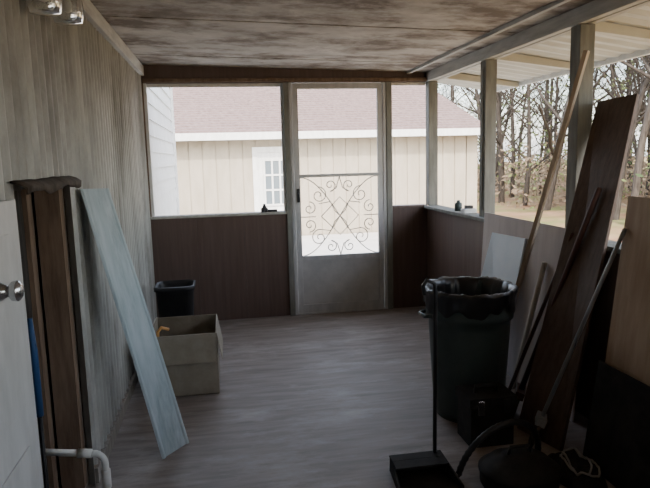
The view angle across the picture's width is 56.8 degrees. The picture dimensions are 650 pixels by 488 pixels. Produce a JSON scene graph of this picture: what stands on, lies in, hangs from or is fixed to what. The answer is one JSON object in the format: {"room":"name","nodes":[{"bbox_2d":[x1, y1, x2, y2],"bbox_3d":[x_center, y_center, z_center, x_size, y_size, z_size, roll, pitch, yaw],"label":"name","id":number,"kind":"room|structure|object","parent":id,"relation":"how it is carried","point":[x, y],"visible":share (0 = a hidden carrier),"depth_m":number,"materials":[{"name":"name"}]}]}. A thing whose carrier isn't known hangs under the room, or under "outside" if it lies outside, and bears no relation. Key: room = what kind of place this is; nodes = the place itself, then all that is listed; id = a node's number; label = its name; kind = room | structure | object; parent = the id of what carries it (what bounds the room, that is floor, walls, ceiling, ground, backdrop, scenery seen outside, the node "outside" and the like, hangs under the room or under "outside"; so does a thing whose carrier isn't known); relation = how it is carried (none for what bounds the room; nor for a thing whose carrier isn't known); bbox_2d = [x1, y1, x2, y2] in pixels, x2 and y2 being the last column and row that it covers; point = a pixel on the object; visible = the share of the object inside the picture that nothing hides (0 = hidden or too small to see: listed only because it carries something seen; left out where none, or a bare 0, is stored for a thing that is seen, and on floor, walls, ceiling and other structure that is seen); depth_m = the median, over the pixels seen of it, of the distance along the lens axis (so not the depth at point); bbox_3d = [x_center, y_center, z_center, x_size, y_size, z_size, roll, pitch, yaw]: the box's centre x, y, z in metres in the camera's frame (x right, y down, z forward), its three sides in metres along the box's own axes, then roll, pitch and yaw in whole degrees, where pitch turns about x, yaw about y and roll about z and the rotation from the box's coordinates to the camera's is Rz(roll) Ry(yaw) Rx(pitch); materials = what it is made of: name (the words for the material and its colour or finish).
{"room":"enclosed porch","nodes":[
{"label":"enclosed porch","id":0,"kind":"room"},
{"bbox_2d":[25,0,62,16],"bbox_3d":[-0.925,-0.901,1.957,0.112,0.295,0.112,-3,8,-9],"label":"ceiling lamp","id":1,"kind":"object","parent":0,"point":[49,8],"depth_m":1.94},
{"bbox_2d":[53,0,83,25],"bbox_3d":[-0.936,-0.938,2.165,0.112,0.280,0.112,-3,8,-9],"label":"ceiling lamp","id":2,"kind":"object","parent":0,"point":[72,13],"depth_m":2.15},
{"bbox_2d":[0,0,156,487],"bbox_3d":[-1.221,0.077,1.832,0.590,2.200,6.570,-3,8,-9],"label":"wall","id":3,"kind":"structure","parent":0,"point":[71,104],"depth_m":2.54,"materials":[{"name":"wood paneling"}]},
{"bbox_2d":[0,199,43,487],"bbox_3d":[-0.772,0.580,1.363,0.070,1.305,0.965,-3,8,-9],"label":"door","id":4,"kind":"structure","parent":3,"relation":"in","point":[20,456],"depth_m":1.66,"materials":[{"name":"white wood"}]},
{"bbox_2d":[27,318,48,487],"bbox_3d":[-1.015,0.678,2.149,0.027,0.851,0.033,-3,8,-9],"label":"board","id":5,"kind":"object","parent":3,"relation":"attached to","point":[32,339],"visible":0.81,"depth_m":2.12,"materials":[{"name":"blue plastic"}]},
{"bbox_2d":[10,176,80,194],"bbox_3d":[-0.957,-0.208,2.110,0.055,0.054,0.701,-3,8,-9],"label":"flashing strip","id":6,"kind":"object","parent":3,"relation":"attached to","point":[52,184],"visible":1,"depth_m":2.03,"materials":[{"name":"brown wood"}]},
{"bbox_2d":[82,0,143,75],"bbox_3d":[-0.953,-0.977,1.732,0.041,0.080,6.570,-3,8,-9],"label":"trim","id":7,"kind":"structure","parent":3,"relation":"attached to","point":[91,13],"depth_m":3.44,"materials":[{"name":"grey wood"}]},
{"bbox_2d":[94,317,157,482],"bbox_3d":[-1.238,0.850,3.940,0.026,0.070,2.620,-3,8,-9],"label":"baseboard","id":8,"kind":"structure","parent":3,"relation":"attached to","point":[108,445],"depth_m":3.14,"materials":[{"name":"grey wood"}]},
{"bbox_2d":[141,64,426,319],"bbox_3d":[-0.288,-0.456,5.327,2.670,2.210,0.080,-3,8,-9],"label":"wall","id":9,"kind":"structure","parent":0,"point":[239,265],"depth_m":5.29,"materials":[{"name":"brown wood"}]},
{"bbox_2d":[143,83,286,216],"bbox_3d":[-0.924,-0.811,5.151,1.155,1.104,0.050,-3,8,-9],"label":"window","id":10,"kind":"structure","parent":9,"relation":"in","point":[145,86],"depth_m":5.09,"materials":[{"name":"glass"},{"name":"wood"}]},
{"bbox_2d":[150,211,286,219],"bbox_3d":[-0.931,-0.253,5.241,1.191,0.023,0.105,-3,8,-9],"label":"trim","id":11,"kind":"structure","parent":9,"relation":"attached to","point":[260,212],"depth_m":5.20,"materials":[{"name":"white wood"}]},
{"bbox_2d":[141,83,151,216],"bbox_3d":[-1.525,-0.783,5.066,0.060,1.104,0.090,-3,8,-9],"label":"post","id":12,"kind":"object","parent":11,"relation":"on","point":[141,83],"visible":0.24,"depth_m":5.03,"materials":[{"name":"grey wood"}]},
{"bbox_2d":[261,204,276,211],"bbox_3d":[-0.496,-0.320,5.299,0.142,0.070,0.062,-3,8,-9],"label":"bottle","id":13,"kind":"object","parent":11,"relation":"on","point":[264,208],"visible":1,"depth_m":5.28,"materials":[{"name":"black plastic"}]},
{"bbox_2d":[142,77,426,82],"bbox_3d":[-0.299,-1.403,5.136,2.440,0.030,0.029,-3,8,-9],"label":"trim","id":14,"kind":"structure","parent":9,"relation":"attached to","point":[153,80],"depth_m":5.10,"materials":[{"name":"wood"}]},
{"bbox_2d":[282,82,298,315],"bbox_3d":[-0.306,-0.374,5.325,0.077,2.050,0.100,-3,8,-9],"label":"door frame","id":15,"kind":"structure","parent":9,"relation":"attached to","point":[286,86],"depth_m":5.27,"materials":[{"name":"wood"}]},
{"bbox_2d":[292,83,383,312],"bbox_3d":[0.136,-0.395,5.354,0.796,2.029,0.077,-3,8,-9],"label":"door","id":16,"kind":"structure","parent":9,"relation":"in","point":[350,281],"depth_m":5.44,"materials":[{"name":"metal"}]},
{"bbox_2d":[382,82,393,308],"bbox_3d":[0.563,-0.417,5.470,0.079,2.050,0.100,-3,8,-9],"label":"door frame","id":17,"kind":"structure","parent":9,"relation":"attached to","point":[386,86],"depth_m":5.42,"materials":[{"name":"wood"}]},
{"bbox_2d":[391,82,424,200],"bbox_3d":[0.752,-0.901,5.440,0.330,1.094,0.030,-3,8,-9],"label":"window frame","id":18,"kind":"structure","parent":9,"relation":"in","point":[395,83],"depth_m":5.37,"materials":[{"name":"white paint"}]},
{"bbox_2d":[393,204,425,208],"bbox_3d":[0.767,-0.348,5.523,0.328,0.023,0.105,-3,8,-9],"label":"trim","id":19,"kind":"structure","parent":9,"relation":"attached to","point":[407,205],"depth_m":5.48,"materials":[{"name":"white wood"}]},
{"bbox_2d":[407,0,570,73],"bbox_3d":[1.294,-1.071,2.110,0.030,0.027,6.570,-3,8,-9],"label":"trim","id":20,"kind":"structure","parent":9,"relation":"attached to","point":[557,3],"depth_m":3.56,"materials":[{"name":"grey wood"}]},
{"bbox_2d":[426,0,649,81],"bbox_3d":[1.507,-1.044,2.150,0.100,0.083,6.570,-3,8,-9],"label":"trim","id":21,"kind":"structure","parent":9,"relation":"attached to","point":[596,11],"depth_m":3.46,"materials":[{"name":"grey wood"}]},
{"bbox_2d":[90,0,593,71],"bbox_3d":[-0.055,-1.100,1.973,3.250,0.170,6.970,-3,8,-9],"label":"ceiling","id":22,"kind":"structure","parent":0,"point":[362,35],"depth_m":3.62,"materials":[{"name":"brown wood"}]},
{"bbox_2d":[87,306,615,487],"bbox_3d":[0.308,1.131,2.235,2.670,0.080,6.750,-3,8,-9],"label":"floor","id":23,"kind":"structure","parent":0,"point":[323,400],"depth_m":3.30,"materials":[{"name":"grey wood"}]},
{"bbox_2d":[40,448,111,487],"bbox_3d":[-0.945,0.932,2.261,0.273,0.373,0.034,-3,8,-9],"label":"drain pipe","id":24,"kind":"object","parent":23,"relation":"on","point":[80,453],"visible":0.98,"depth_m":2.24,"materials":[{"name":"plastic"}]},
{"bbox_2d":[80,188,188,458],"bbox_3d":[-0.866,0.383,2.799,0.370,1.298,0.252,-3,8,-9],"label":"wooden plank","id":25,"kind":"object","parent":23,"relation":"on","point":[151,370],"visible":1,"depth_m":2.81,"materials":[{"name":"grey wood"}]},
{"bbox_2d":[154,279,195,317],"bbox_3d":[-1.086,0.546,4.416,0.284,0.521,0.284,-3,8,-9],"label":"wastebasket","id":26,"kind":"object","parent":23,"relation":"on","point":[175,298],"visible":0.53,"depth_m":4.28,"materials":[{"name":"plastic"}]},
{"bbox_2d":[153,314,222,396],"bbox_3d":[-0.890,0.703,3.811,0.479,0.381,0.490,-3,8,-9],"label":"cardboard box","id":27,"kind":"object","parent":23,"relation":"on","point":[190,347],"visible":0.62,"depth_m":3.62,"materials":[{"name":"beige cardboard"}]},
{"bbox_2d":[156,326,168,336],"bbox_3d":[-0.885,0.676,3.798,0.320,0.422,0.350,-3,8,-9],"label":"contents","id":28,"kind":"object","parent":27,"relation":"in","point":[161,327],"visible":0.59,"depth_m":3.60,"materials":[{"name":"brown plastic"}]},
{"bbox_2d":[296,307,387,314],"bbox_3d":[0.151,0.610,5.552,0.865,0.014,0.100,-3,8,-9],"label":"threshold","id":29,"kind":"object","parent":23,"relation":"on","point":[382,307],"visible":0.51,"depth_m":5.51,"materials":[{"name":"metal"}]},
{"bbox_2d":[389,278,463,487],"bbox_3d":[0.415,0.598,2.558,0.280,0.869,0.249,-3,8,-9],"label":"dustpan","id":30,"kind":"object","parent":23,"relation":"on","point":[426,469],"visible":1,"depth_m":2.64,"materials":[{"name":"black plastic"}]},
{"bbox_2d":[418,276,518,422],"bbox_3d":[0.771,0.567,3.266,0.522,0.719,0.505,-3,8,-9],"label":"trash can","id":31,"kind":"object","parent":23,"relation":"on","point":[474,314],"visible":0.78,"depth_m":3.09,"materials":[{"name":"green plastic"}]},
{"bbox_2d":[455,382,516,447],"bbox_3d":[0.794,0.824,2.969,0.240,0.294,0.198,-3,8,-9],"label":"tool case","id":32,"kind":"object","parent":23,"relation":"on","point":[481,406],"visible":0.99,"depth_m":2.90,"materials":[{"name":"black plastic"}]},
{"bbox_2d":[481,232,526,283],"bbox_3d":[1.054,0.389,3.840,0.270,0.896,0.412,-3,8,-9],"label":"board","id":33,"kind":"object","parent":23,"relation":"on","point":[504,256],"visible":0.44,"depth_m":3.80,"materials":[{"name":"white wood"}]},
{"bbox_2d":[456,418,561,487],"bbox_3d":[0.802,0.915,2.550,0.435,0.233,0.355,-3,8,-9],"label":"vacuum","id":34,"kind":"object","parent":23,"relation":"on","point":[519,465],"visible":1,"depth_m":2.47,"materials":[{"name":"black plastic"}]},
{"bbox_2d":[481,212,576,421],"bbox_3d":[1.207,0.356,3.666,0.060,1.000,1.210,-3,8,-9],"label":"sheet","id":35,"kind":"object","parent":23,"relation":"on","point":[548,242],"visible":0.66,"depth_m":3.60,"materials":[{"name":"wood"}]},
{"bbox_2d":[512,262,546,388],"bbox_3d":[1.183,0.487,3.499,0.031,0.797,0.214,-9,11,-40],"label":"wooden stake","id":36,"kind":"object","parent":23,"relation":"on","point":[543,264],"visible":0.81,"depth_m":3.46,"materials":[{"name":"brown wood"}]},
{"bbox_2d":[508,232,573,389],"bbox_3d":[1.157,0.419,3.272,0.374,0.997,0.021,6,11,42],"label":"handle","id":37,"kind":"object","parent":23,"relation":"on","point":[547,295],"visible":0.66,"depth_m":3.29,"materials":[{"name":"brown wood"}]},
{"bbox_2d":[510,50,589,322],"bbox_3d":[1.137,-0.051,3.280,0.516,1.885,0.051,5,11,39],"label":"wooden pole","id":38,"kind":"object","parent":23,"relation":"on","point":[585,54],"visible":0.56,"depth_m":3.15,"materials":[{"name":"brown wood"}]},
{"bbox_2d":[514,187,601,414],"bbox_3d":[1.171,0.326,3.075,0.412,1.227,0.172,2,9,21],"label":"wooden stick","id":39,"kind":"object","parent":23,"relation":"on","point":[520,389],"visible":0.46,"depth_m":3.04,"materials":[{"name":"brown wood"}]},
{"bbox_2d":[528,228,626,447],"bbox_3d":[1.158,0.452,2.791,0.408,1.062,0.124,0,8,10],"label":"broom","id":40,"kind":"object","parent":23,"relation":"on","point":[541,417],"visible":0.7,"depth_m":2.79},
{"bbox_2d":[517,94,638,450],"bbox_3d":[1.279,0.112,2.999,0.628,1.670,0.282,-7,10,-32],"label":"wood board","id":41,"kind":"object","parent":23,"relation":"on","point":[603,163],"visible":0.88,"depth_m":2.98,"materials":[{"name":"brown wood"}]},
{"bbox_2d":[548,449,607,487],"bbox_3d":[1.093,0.963,2.619,0.213,0.096,0.342,-3,8,-9],"label":"tarp","id":42,"kind":"object","parent":23,"relation":"on","point":[569,479],"visible":0.73,"depth_m":2.55,"materials":[{"name":"black plastic"}]},
{"bbox_2d":[559,447,600,477],"bbox_3d":[1.107,0.946,2.614,0.148,0.058,0.236,-3,8,-9],"label":"extension cord","id":43,"kind":"object","parent":42,"relation":"on","point":[570,467],"visible":0.89,"depth_m":2.58,"materials":[{"name":"grey plastic"}]},
{"bbox_2d":[583,361,649,487],"bbox_3d":[1.304,0.829,2.253,0.091,0.461,1.030,-3,8,-9],"label":"sheet","id":44,"kind":"object","parent":23,"relation":"on","point":[617,439],"visible":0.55,"depth_m":2.54,"materials":[{"name":"black"}]},
{"bbox_2d":[605,196,649,385],"bbox_3d":[1.407,0.462,2.189,0.152,1.201,1.170,-3,8,-9],"label":"plywood sheet","id":45,"kind":"object","parent":23,"relation":"on","point":[628,348],"visible":0.55,"depth_m":2.61,"materials":[{"name":"brown wood"}]},
{"bbox_2d":[427,209,619,418],"bbox_3d":[1.558,0.787,2.456,0.100,1.375,6.650,-3,8,-9],"label":"wall","id":46,"kind":"structure","parent":0,"point":[454,243],"depth_m":4.49,"materials":[{"name":"brown wood paneling"}]},
{"bbox_2d":[424,205,621,253],"bbox_3d":[1.529,0.102,2.304,0.140,0.025,6.550,-3,8,-9],"label":"window sill","id":47,"kind":"structure","parent":46,"relation":"on","point":[475,216],"depth_m":4.62,"materials":[{"name":"white wood"}]},
{"bbox_2d":[426,81,437,204],"bbox_3d":[0.967,-0.904,5.441,0.085,1.099,0.090,-3,8,-9],"label":"porch post","id":48,"kind":"object","parent":47,"relation":"on","point":[431,86],"visible":1,"depth_m":5.40,"materials":[{"name":"grey wood"}]},
{"bbox_2d":[455,200,461,210],"bbox_3d":[1.083,-0.313,4.878,0.060,0.084,0.058,-3,8,-9],"label":"jar","id":49,"kind":"object","parent":47,"relation":"on","point":[458,205],"visible":0.98,"depth_m":4.86,"materials":[{"name":"green glass"}]},
{"bbox_2d":[461,205,476,213],"bbox_3d":[1.116,-0.271,4.665,0.100,0.059,0.080,-3,8,-9],"label":"carton","id":50,"kind":"object","parent":47,"relation":"on","point":[467,208],"visible":1,"depth_m":4.64,"materials":[{"name":"white cardboard"}]},
{"bbox_2d":[479,60,496,216],"bbox_3d":[1.162,-0.745,4.299,0.093,1.099,0.090,-3,8,-9],"label":"porch post","id":51,"kind":"object","parent":47,"relation":"on","point":[488,76],"visible":0.88,"depth_m":4.26,"materials":[{"name":"grey wood"}]},
{"bbox_2d":[565,24,594,227],"bbox_3d":[1.357,-0.592,3.202,0.085,1.099,0.090,-3,8,-9],"label":"porch post","id":52,"kind":"object","parent":47,"relation":"on","point":[582,35],"visible":0.56,"depth_m":3.15,"materials":[{"name":"grey wood"}]},
{"bbox_2d":[438,4,649,91],"bbox_3d":[1.879,-1.061,2.469,0.720,0.152,7.070,-3,8,-9],"label":"roof overhang","id":53,"kind":"object","parent":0,"point":[625,36],"visible":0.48,"depth_m":4.08,"materials":[{"name":"wood"}]},
{"bbox_2d":[477,157,649,240],"bbox_3d":[19.571,-3.900,33.598,110.000,1.030,110.000,-3,8,-9],"label":"ground","id":54,"kind":"structure","parent":0,"point":[555,216],"depth_m":18.87,"materials":[{"name":"beige soil"}]},
{"bbox_2d":[147,88,179,215],"bbox_3d":[-3.950,-0.543,6.455,4.395,3.150,3.350,-3,8,-9],"label":"house","id":55,"kind":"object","parent":54,"relation":"on","point":[160,100],"visible":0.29,"depth_m":6.83,"materials":[{"name":"white paint"}]},
{"bbox_2d":[172,84,479,235],"bbox_3d":[-3.851,-2.601,17.358,14.380,4.110,8.900,-3,8,-9],"label":"neighboring building","id":56,"kind":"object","parent":54,"relation":"on","point":[228,140],"visible":0.55,"depth_m":14.21,"materials":[{"name":"beige wood"}]},
{"bbox_2d":[302,232,377,255],"bbox_3d":[0.332,0.413,9.987,5.100,0.070,8.530,-3,8,-9],"label":"concrete pad","id":57,"kind":"object","parent":54,"relation":"on","point":[308,245],"visible":0.08,"depth_m":12.63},
{"bbox_2d":[425,83,458,100],"bbox_3d":[4.861,-6.989,29.718,4.328,9.254,4.739,1,9,20],"label":"bare tree","id":58,"kind":"object","parent":54,"relation":"on","point":[425,83],"visible":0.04,"depth_m":28.62,"materials":[{"name":"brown plant"}]},
{"bbox_2d":[443,84,500,102],"bbox_3d":[5.581,-9.216,29.526,10.071,13.665,6.939,5,10,37],"label":"bare tree","id":59,"kind":"object","parent":54,"relation":"on","point":[450,98],"visible":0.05,"depth_m":29.17,"materials":[{"name":"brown plant"}]},
{"bbox_2d":[439,85,514,145],"bbox_3d":[5.705,-7.087,27.553,4.892,10.016,6.317,-9,11,-42],"label":"bare tree","id":60,"kind":"object","parent":54,"relation":"on","point":[446,85],"visible":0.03,"depth_m":27.03,"materials":[{"name":"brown plant"}]},
{"bbox_2d":[445,86,508,162],"bbox_3d":[7.029,-7.027,26.345,5.786,10.173,5.222,-2,8,-2],"label":"bare tree","id":61,"kind":"object","parent":54,"relation":"on","point":[453,86],"visible":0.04,"depth_m":27.08,"materials":[{"name":"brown plant"}]},
{"bbox_2d":[443,94,524,155],"bbox_3d":[7.520,-7.454,26.883,5.106,10.845,4.924,-9,11,-44],"label":"bare tree","id":62,"kind":"object","parent":54,"relation":"on","point":[473,94],"visible":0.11,"depth_m":27.32,"materials":[{"name":"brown plant"}]},
{"bbox_2d":[465,87,507,185],"bbox_3d":[8.616,-11.565,29.373,7.625,18.190,9.286,1,9,18],"label":"bare tree","id":63,"kind":"object","parent":54,"relation":"on","point":[465,87],"visible":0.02,"depth_m":30.51,"materials":[{"name":"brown plant"}]},
{"bbox_2d":[438,80,546,202],"bbox_3d":[6.210,-6.630,20.968,5.148,10.952,7.549,-5,9,-24],"label":"bare tree","id":64,"kind":"object","parent":54,"relation":"on","point":[501,196],"visible":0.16,"depth_m":22.29,"materials":[{"name":"brown plant"}]},
{"bbox_2d":[467,86,523,129],"bbox_3d":[5.461,-7.900,25.163,7.442,12.330,6.869,0,8,9],"label":"bare tree","id":65,"kind":"object","parent":54,"relation":"on","point":[470,90],"visible":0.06,"depth_m":24.76,"materials":[{"name":"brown plant"}]},
{"bbox_2d":[444,79,567,197],"bbox_3d":[7.356,-7.995,24.220,5.431,12.670,6.456,-9,11,-43],"label":"bare tree","id":66,"kind":"object","parent":54,"relation":"on","point":[512,159],"visible":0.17,"depth_m":23.83,"materials":[{"name":"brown plant"}]},
{"bbox_2d":[495,83,532,175],"bbox_3d":[7.951,-8.870,22.716,5.612,14.808,7.460,-2,8,-2],"label":"bare tree","id":67,"kind":"object","parent":54,"relation":"on","point":[506,123],"visible":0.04,"depth_m":24.18,"materials":[{"name":"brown plant"}]},
{"bbox_2d":[475,75,567,205],"bbox_3d":[6.957,-6.451,20.924,4.375,10.580,5.478,-9,11,-43],"label":"bare tree","id":68,"kind":"object","parent":54,"relation":"on","point":[528,126],"visible":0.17,"depth_m":21.03,"materials":[{"name":"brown plant"}]},
{"bbox_2d":[503,79,554,185],"bbox_3d":[9.117,-8.839,29.230,7.947,12.820,6.917,-7,10,-35],"label":"bare tree","id":69,"kind":"object","parent":54,"relation":"on","point":[521,128],"visible":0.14,"depth_m":29.66,"materials":[{"name":"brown plant"}]},
{"bbox_2d":[438,56,649,208],"bbox_3d":[19.163,-8.257,27.024,34.531,11.530,39.777,-3,8,-9],"label":"undergrowth","id":70,"kind":"object","parent":54,"relation":"on","point":[623,87],"visible":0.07,"depth_m":22.58,"materials":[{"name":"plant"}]},
{"bbox_2d":[468,67,649,193],"bbox_3d":[17.821,-6.813,27.181,32.489,8.694,35.193,-3,8,-13],"label":"pine foliage","id":71,"kind":"object","parent":54,"relation":"on","point":[638,175],"visible":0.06,"depth_m":25.62,"materials":[{"name":"beige plant"}]},
{"bbox_2d":[515,66,602,179],"bbox_3d":[11.894,-8.469,31.454,5.216,11.306,7.238,-5,9,-21],"label":"bare tree","id":72,"kind":"object","parent":54,"relation":"on","point":[602,66],"visible":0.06,"depth_m":31.32,"materials":[{"name":"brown plant"}]},
{"bbox_2d":[526,76,597,193],"bbox_3d":[9.531,-7.822,25.411,5.517,11.863,4.440,-8,10,-38],"label":"bare tree","id":73,"kind":"object","parent":54,"relation":"on","point":[546,82],"visible":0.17,"depth_m":25.54,"materials":[{"name":"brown plant"}]},
{"bbox_2d":[477,121,649,208],"bbox_3d":[13.546,-4.564,29.660,36.463,3.848,28.469,5,10,36],"label":"dry brush","id":74,"kind":"object","parent":54,"relation":"on","point":[544,170],"visible":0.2,"depth_m":22.11,"materials":[{"name":"beige plant"}]},
{"bbox_2d":[506,69,624,157],"bbox_3d":[9.542,-7.864,24.611,5.654,12.183,6.382,-5,9,-25],"label":"bare tree","id":75,"kind":"object","parent":54,"relation":"on","point":[557,81],"visible":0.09,"depth_m":25.11,"materials":[{"name":"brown plant"}]},
{"bbox_2d":[502,61,633,210],"bbox_3d":[7.554,-8.986,17.391,7.094,16.596,11.323,0,8,11],"label":"bare tree","id":76,"kind":"object","parent":54,"relation":"on","point":[549,200],"visible":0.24,"depth_m":17.79,"materials":[{"name":"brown plant"}]},
{"bbox_2d":[536,76,601,161],"bbox_3d":[11.794,-10.536,28.956,6.467,16.110,9.523,-1,8,7],"label":"bare tree","id":77,"kind":"object","parent":54,"relation":"on","point":[551,95],"visible":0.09,"depth_m":30.70,"materials":[{"name":"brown plant"}]},
{"bbox_2d":[552,63,618,110],"bbox_3d":[11.275,-9.527,26.367,7.143,14.883,8.478,-4,9,-17],"label":"bare tree","id":78,"kind":"object","parent":54,"relation":"on","point":[618,63],"visible":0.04,"depth_m":26.69,"materials":[{"name":"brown plant"}]},
{"bbox_2d":[530,65,642,120],"bbox_3d":[13.725,-11.673,29.087,9.190,18.254,7.930,-1,8,5],"label":"bare tree","id":79,"kind":"object","parent":54,"relation":"on","point":[641,65],"visible":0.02,"depth_m":29.36,"materials":[{"name":"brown plant"}]},
{"bbox_2d":[551,58,639,118],"bbox_3d":[10.718,-6.292,24.984,5.630,8.904,4.130,3,9,27],"label":"bare tree","id":80,"kind":"object","parent":54,"relation":"on","point":[639,58],"visible":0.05,"depth_m":24.90,"materials":[{"name":"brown plant"}]},
{"bbox_2d":[593,62,647,190],"bbox_3d":[11.290,-8.404,23.664,7.118,13.444,6.634,-5,9,-23],"label":"bare tree","id":81,"kind":"object","parent":54,"relation":"on","point":[618,87],"visible":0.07,"depth_m":24.11,"materials":[{"name":"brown plant"}]},
{"bbox_2d":[592,55,649,219],"bbox_3d":[7.377,-5.271,13.908,5.564,10.215,5.916,-7,10,-33],"label":"bare tree","id":82,"kind":"object","parent":54,"relation":"on","point":[644,87],"visible":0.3,"depth_m":14.99,"materials":[{"name":"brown plant"}]},
{"bbox_2d":[593,60,648,124],"bbox_3d":[10.973,-8.988,21.407,11.074,15.241,8.362,-4,9,-20],"label":"bare tree","id":83,"kind":"object","parent":54,"relation":"on","point":[612,92],"visible":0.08,"depth_m":21.68,"materials":[{"name":"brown plant"}]},
{"bbox_2d":[605,54,649,138],"bbox_3d":[8.969,-8.128,16.411,8.764,15.098,8.278,2,9,20],"label":"bare tree","id":84,"kind":"object","parent":54,"relation":"on","point":[639,75],"visible":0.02,"depth_m":17.06,"materials":[{"name":"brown plant"}]},
{"bbox_2d":[608,57,646,190],"bbox_3d":[12.432,-7.765,24.876,5.786,11.783,6.318,5,10,37],"label":"bare tree","id":85,"kind":"object","parent":54,"relation":"on","point":[629,166],"visible":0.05,"depth_m":25.51,"materials":[{"name":"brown plant"}]},
{"bbox_2d":[606,59,649,196],"bbox_3d":[12.519,-7.110,20.803,5.694,11.630,4.886,-2,8,0],"label":"bare tree","id":86,"kind":"object","parent":54,"relation":"on","point":[648,175],"visible":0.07,"depth_m":22.17,"materials":[{"name":"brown plant"}]},
{"bbox_2d":[616,71,649,166],"bbox_3d":[13.552,-9.776,24.255,8.034,15.863,8.059,-6,9,-30],"label":"bare tree","id":87,"kind":"object","parent":54,"relation":"on","point":[648,139],"visible":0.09,"depth_m":24.92,"materials":[{"name":"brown plant"}]},
{"bbox_2d":[621,56,649,196],"bbox_3d":[7.401,-8.059,12.426,7.052,16.156,6.508,1,8,14],"label":"bare tree","id":88,"kind":"object","parent":54,"relation":"on","point":[636,184],"visible":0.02,"depth_m":13.81,"materials":[{"name":"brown plant"}]}
]}

